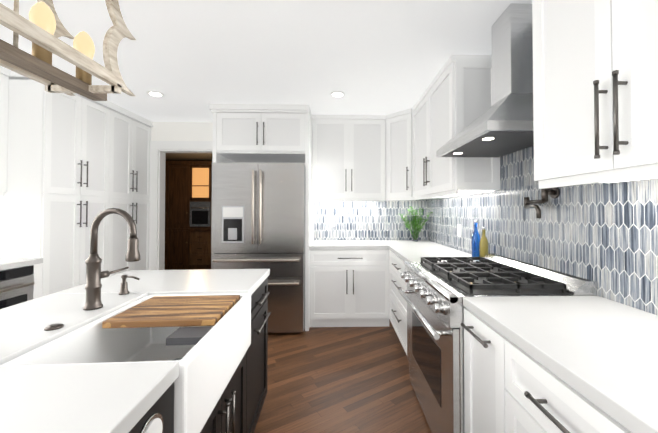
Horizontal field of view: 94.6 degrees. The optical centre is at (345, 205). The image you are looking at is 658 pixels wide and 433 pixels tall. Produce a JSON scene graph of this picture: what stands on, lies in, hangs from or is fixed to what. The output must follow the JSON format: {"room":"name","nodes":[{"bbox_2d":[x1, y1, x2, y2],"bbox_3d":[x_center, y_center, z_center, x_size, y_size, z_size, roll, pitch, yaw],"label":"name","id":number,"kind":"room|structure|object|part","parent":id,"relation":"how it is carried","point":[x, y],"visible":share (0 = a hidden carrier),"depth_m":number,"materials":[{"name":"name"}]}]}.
{"room":"kitchen","nodes":[
{"label":"kitchen","id":0,"kind":"room"},
{"bbox_2d":[151,122,212,269],"bbox_3d":[-2.332,0.139,3.957,1.640,2.450,0.120,0,-1,-2],"label":"wall","id":1,"kind":"structure","parent":0,"point":[185,131],"depth_m":3.92,"materials":[{"name":"white paint"}]},
{"bbox_2d":[149,141,237,269],"bbox_3d":[-1.964,0.266,3.958,1.125,2.196,0.145,0,-1,-2],"label":"door frame","id":2,"kind":"structure","parent":1,"relation":"attached to","point":[159,150],"depth_m":3.90,"materials":[{"name":"white wood"}]},
{"bbox_2d":[0,0,531,160],"bbox_3d":[-1.838,-1.156,2.081,6.340,0.080,10.800,0,-1,-2],"label":"ceiling","id":3,"kind":"structure","parent":0,"point":[190,60],"depth_m":2.15,"materials":[{"name":"white paint"}]},
{"bbox_2d":[0,0,135,100],"bbox_3d":[-0.972,-0.781,0.819,0.262,0.709,0.830,0,-1,-2],"label":"chandelier","id":4,"kind":"object","parent":3,"relation":"hanging from","point":[42,29],"visible":1,"depth_m":1.01,"materials":[{"name":"beige wood"}]},
{"bbox_2d":[146,91,163,96],"bbox_3d":[-1.873,-1.097,2.979,0.150,0.007,0.150,0,-1,-2],"label":"recessed light","id":5,"kind":"object","parent":3,"relation":"in","point":[155,93],"visible":1,"depth_m":2.98,"materials":[{"name":"white plastic"}]},
{"bbox_2d":[330,91,344,97],"bbox_3d":[-0.083,-1.097,2.990,0.150,0.007,0.150,0,-1,-2],"label":"recessed light","id":6,"kind":"object","parent":3,"relation":"in","point":[337,94],"visible":1,"depth_m":2.98,"materials":[{"name":"white plastic"}]},
{"bbox_2d":[254,319,431,432],"bbox_3d":[-0.934,1.332,0.351,4.630,0.050,7.370,0,-1,-2],"label":"floor","id":7,"kind":"structure","parent":0,"point":[338,379],"depth_m":2.27,"materials":[{"name":"brown wood"}]},
{"bbox_2d":[0,263,41,308],"bbox_3d":[-2.718,0.876,0.837,0.690,0.874,3.229,0,-1,-2],"label":"base cabinet","id":8,"kind":"object","parent":7,"relation":"on","point":[37,292],"depth_m":2.29,"materials":[{"name":"white wood"}]},
{"bbox_3d":[-2.724,0.900,2.083,0.631,0.867,0.596,0,-1,-2],"label":"microwave drawer","id":9,"kind":"part","parent":8,"relation":"part of","materials":[{"name":"silver metal"}]},
{"bbox_2d":[0,258,42,269],"bbox_3d":[-2.741,0.419,0.844,0.644,0.040,3.229,0,-1,-2],"label":"countertop","id":10,"kind":"structure","parent":8,"relation":"on","point":[8,263],"depth_m":2.33,"materials":[{"name":"stone"}]},
{"bbox_2d":[0,71,115,296],"bbox_3d":[-2.799,0.122,2.847,0.641,2.448,0.769,0,-1,-2],"label":"tall cabinet","id":11,"kind":"object","parent":7,"relation":"on","point":[77,164],"depth_m":2.61,"materials":[{"name":"white wood"}]},
{"bbox_2d":[116,104,151,273],"bbox_3d":[-2.818,0.132,3.498,0.641,2.448,0.769,0,-1,-2],"label":"tall cabinet","id":12,"kind":"object","parent":7,"relation":"on","point":[133,132],"depth_m":3.55,"materials":[{"name":"white wood"}]},
{"bbox_2d":[129,277,270,432],"bbox_3d":[-0.855,0.874,0.712,0.922,0.874,2.542,0,-1,-4],"label":"kitchen island","id":13,"kind":"object","parent":7,"relation":"on","point":[238,406],"visible":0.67,"depth_m":1.41,"materials":[{"name":"black wood"}]},
{"bbox_2d":[0,269,269,432],"bbox_3d":[-0.875,0.411,0.705,0.903,0.050,2.575,0,-1,-4],"label":"island countertop","id":14,"kind":"structure","parent":13,"relation":"on","point":[104,398],"depth_m":0.73,"materials":[{"name":"stone"}]},
{"bbox_3d":[-0.959,0.396,0.996,0.048,0.010,0.047,0,-1,-4],"label":"air switch button","id":15,"kind":"part","parent":14,"relation":"part of","materials":[{"name":"grey metal"}]},
{"bbox_2d":[83,208,140,309],"bbox_3d":[-0.923,0.207,1.240,0.223,0.396,0.172,0,-1,-4],"label":"faucet","id":16,"kind":"object","parent":14,"relation":"on","point":[95,274],"visible":1,"depth_m":1.19,"materials":[{"name":"silver metal"}]},
{"bbox_2d":[0,293,250,432],"bbox_3d":[-0.674,0.538,1.106,0.480,0.248,0.685,0,-1,-4],"label":"sink","id":17,"kind":"object","parent":14,"relation":"in","point":[209,358],"visible":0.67,"depth_m":1.03,"materials":[{"name":"white ceramic"}]},
{"bbox_2d":[102,295,239,327],"bbox_3d":[-0.677,0.424,1.242,0.390,0.025,0.322,0,-1,-4],"label":"cutting board","id":18,"kind":"object","parent":17,"relation":"on","point":[180,311],"visible":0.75,"depth_m":1.17,"materials":[{"name":"brown wood"}]},
{"bbox_2d":[118,275,138,294],"bbox_3d":[-0.995,0.364,1.398,0.108,0.088,0.058,0,-1,-4],"label":"soap dispenser","id":19,"kind":"object","parent":14,"relation":"on","point":[124,288],"visible":1,"depth_m":1.39,"materials":[{"name":"silver metal"}]},
{"bbox_2d":[211,163,304,332],"bbox_3d":[-0.928,0.457,3.498,0.952,1.799,0.828,0,-1,-2],"label":"fridge","id":20,"kind":"object","parent":7,"relation":"on","point":[258,215],"visible":0.81,"depth_m":3.15,"materials":[{"name":"silver metal"}]},
{"bbox_2d":[209,103,313,330],"bbox_3d":[-0.943,0.133,3.585,1.065,2.448,0.700,0,-1,-2],"label":"enclosure","id":21,"kind":"object","parent":7,"relation":"on","point":[262,133],"visible":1,"depth_m":3.30,"materials":[{"name":"white wood"}]},
{"bbox_2d":[309,249,388,326],"bbox_3d":[0.036,0.921,3.605,0.890,0.874,0.680,0,-1,-2],"label":"base cabinet","id":22,"kind":"object","parent":7,"relation":"on","point":[348,288],"visible":0.98,"depth_m":3.31,"materials":[{"name":"white wood"}]},
{"bbox_2d":[389,250,406,354],"bbox_3d":[0.775,0.908,2.803,0.658,0.874,1.035,0,-1,-2],"label":"base cabinet","id":23,"kind":"object","parent":7,"relation":"on","point":[397,310],"visible":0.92,"depth_m":2.85,"materials":[{"name":"white wood"}]},
{"bbox_2d":[309,240,478,261],"bbox_3d":[0.350,0.456,3.120,1.490,0.040,1.679,0,-1,-2],"label":"countertop","id":24,"kind":"structure","parent":23,"relation":"on","point":[409,250],"depth_m":3.30,"materials":[{"name":"stone"}]},
{"bbox_2d":[399,206,431,241],"bbox_3d":[0.874,0.225,3.809,0.454,0.442,0.280,0,-1,-2],"label":"potted plant","id":25,"kind":"object","parent":24,"relation":"on","point":[414,225],"visible":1,"depth_m":3.79,"materials":[{"name":"green plant"}]},
{"bbox_2d":[471,220,480,256],"bbox_3d":[1.033,0.269,2.410,0.066,0.310,0.066,0,-1,-2],"label":"bottle","id":26,"kind":"object","parent":24,"relation":"on","point":[475,238],"visible":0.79,"depth_m":2.39,"materials":[{"name":"blue glass"}]},
{"bbox_2d":[479,227,488,256],"bbox_3d":[1.058,0.293,2.325,0.064,0.260,0.064,0,-1,-2],"label":"oil bottle","id":27,"kind":"object","parent":24,"relation":"on","point":[483,247],"visible":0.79,"depth_m":2.31,"materials":[{"name":"yellow glass"}]},
{"bbox_2d":[460,308,487,432],"bbox_3d":[0.840,0.882,1.195,0.619,0.874,0.333,0,-1,-2],"label":"base cabinet","id":28,"kind":"object","parent":7,"relation":"on","point":[475,329],"depth_m":1.25,"materials":[{"name":"white wood"}]},
{"bbox_2d":[398,253,596,432],"bbox_3d":[0.763,0.840,1.824,0.735,0.978,0.918,0,-1,-2],"label":"range","id":29,"kind":"object","parent":7,"relation":"on","point":[436,291],"visible":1,"depth_m":1.58,"materials":[{"name":"silver metal"}]},
{"bbox_2d":[488,325,630,432],"bbox_3d":[0.853,0.875,0.759,0.619,0.874,0.660,0,-1,-2],"label":"base cabinet","id":30,"kind":"object","parent":7,"relation":"on","point":[510,387],"depth_m":0.89,"materials":[{"name":"white wood"}]},
{"bbox_2d":[463,296,657,432],"bbox_3d":[0.863,0.411,0.350,0.622,0.040,2.038,0,-1,-2],"label":"countertop","id":31,"kind":"structure","parent":30,"relation":"on","point":[601,353],"depth_m":0.89,"materials":[{"name":"stone"}]},
{"bbox_3d":[-3.062,1.417,5.692,4.100,0.050,3.430,0,-1,-2],"label":"floor","id":32,"kind":"structure","parent":0,"visible":0},
{"bbox_2d":[164,161,211,269],"bbox_3d":[-3.923,0.212,6.962,1.910,2.399,0.681,0,-1,-2],"label":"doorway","id":33,"kind":"object","parent":32,"relation":"on","point":[188,205],"visible":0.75,"depth_m":6.70,"materials":[{"name":"brown wood"}]},
{"bbox_3d":[-0.218,0.140,4.017,2.590,2.450,0.120,0,-1,-2],"label":"wall","id":34,"kind":"structure","parent":0,"visible":0},
{"bbox_2d":[312,114,385,200],"bbox_3d":[0.029,-0.573,3.777,0.886,1.029,0.385,0,-1,-2],"label":"upper cabinet","id":35,"kind":"object","parent":34,"relation":"attached to","point":[348,158],"visible":1,"depth_m":3.63,"materials":[{"name":"white wood"}]},
{"bbox_2d":[314,199,427,239],"bbox_3d":[0.328,0.195,3.969,1.494,0.580,0.005,0,-1,-2],"label":"wall tile","id":36,"kind":"structure","parent":34,"relation":"attached to","point":[368,220],"depth_m":3.96,"materials":[{"name":"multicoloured tile"}]},
{"bbox_2d":[329,218,334,226],"bbox_3d":[-0.181,0.212,3.947,0.075,0.118,0.008,0,-1,-2],"label":"electrical outlet","id":37,"kind":"object","parent":36,"relation":"attached to","point":[331,222],"visible":1,"depth_m":3.94,"materials":[{"name":"white plastic"}]},
{"bbox_2d":[385,108,433,200],"bbox_3d":[0.779,-0.575,3.688,0.603,1.029,0.603,0,-1,-2],"label":"upper cabinet","id":38,"kind":"object","parent":34,"relation":"attached to","point":[399,151],"visible":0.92,"depth_m":3.51,"materials":[{"name":"white wood"}]},
{"bbox_3d":[-3.108,0.081,0.309,0.120,2.450,7.370,0,-1,-2],"label":"wall","id":39,"kind":"structure","parent":0,"visible":0},
{"bbox_2d":[0,66,9,193],"bbox_3d":[-2.921,-0.616,2.037,0.351,0.998,0.866,0,-1,-2],"label":"upper cabinet","id":40,"kind":"object","parent":39,"relation":"attached to","point":[4,85],"depth_m":2.44,"materials":[{"name":"white wood"}]},
{"bbox_3d":[1.240,0.083,0.433,0.120,2.450,7.370,0,-1,-2],"label":"wall","id":41,"kind":"structure","parent":0,"visible":0},
{"bbox_2d":[412,54,499,199],"bbox_3d":[0.914,-0.589,2.796,0.384,1.029,1.184,0,-1,-2],"label":"upper cabinet","id":42,"kind":"object","parent":41,"relation":"attached to","point":[455,98],"visible":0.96,"depth_m":2.24,"materials":[{"name":"white wood"}]},
{"bbox_2d":[436,3,533,157],"bbox_3d":[0.896,-0.735,1.826,0.472,0.768,0.748,0,-1,-2],"label":"range hood","id":43,"kind":"object","parent":41,"relation":"attached to","point":[501,126],"visible":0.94,"depth_m":1.68,"materials":[{"name":"silver metal"}]},
{"bbox_2d":[428,147,657,314],"bbox_3d":[1.142,-0.337,1.677,0.005,1.569,4.650,0,-1,-2],"label":"wall tile","id":44,"kind":"structure","parent":41,"relation":"attached to","point":[604,236],"depth_m":1.53,"materials":[{"name":"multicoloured tile"}]},
{"bbox_2d":[457,224,460,236],"bbox_3d":[1.098,0.238,2.942,0.008,0.118,0.075,0,-1,-2],"label":"electrical outlet","id":45,"kind":"object","parent":44,"relation":"attached to","point":[458,229],"visible":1,"depth_m":2.93,"materials":[{"name":"white plastic"}]},
{"bbox_2d":[524,187,559,217],"bbox_3d":[1.078,-0.018,1.703,0.119,0.172,0.215,0,-1,-2],"label":"pot filler faucet","id":46,"kind":"object","parent":44,"relation":"attached to","point":[554,192],"visible":0.98,"depth_m":1.64,"materials":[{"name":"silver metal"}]},
{"bbox_2d":[532,0,657,183],"bbox_3d":[0.987,-0.622,0.907,0.345,1.024,0.810,0,-1,-2],"label":"upper cabinet","id":47,"kind":"object","parent":41,"relation":"attached to","point":[595,91],"depth_m":1.00,"materials":[{"name":"white wood"}]}
]}

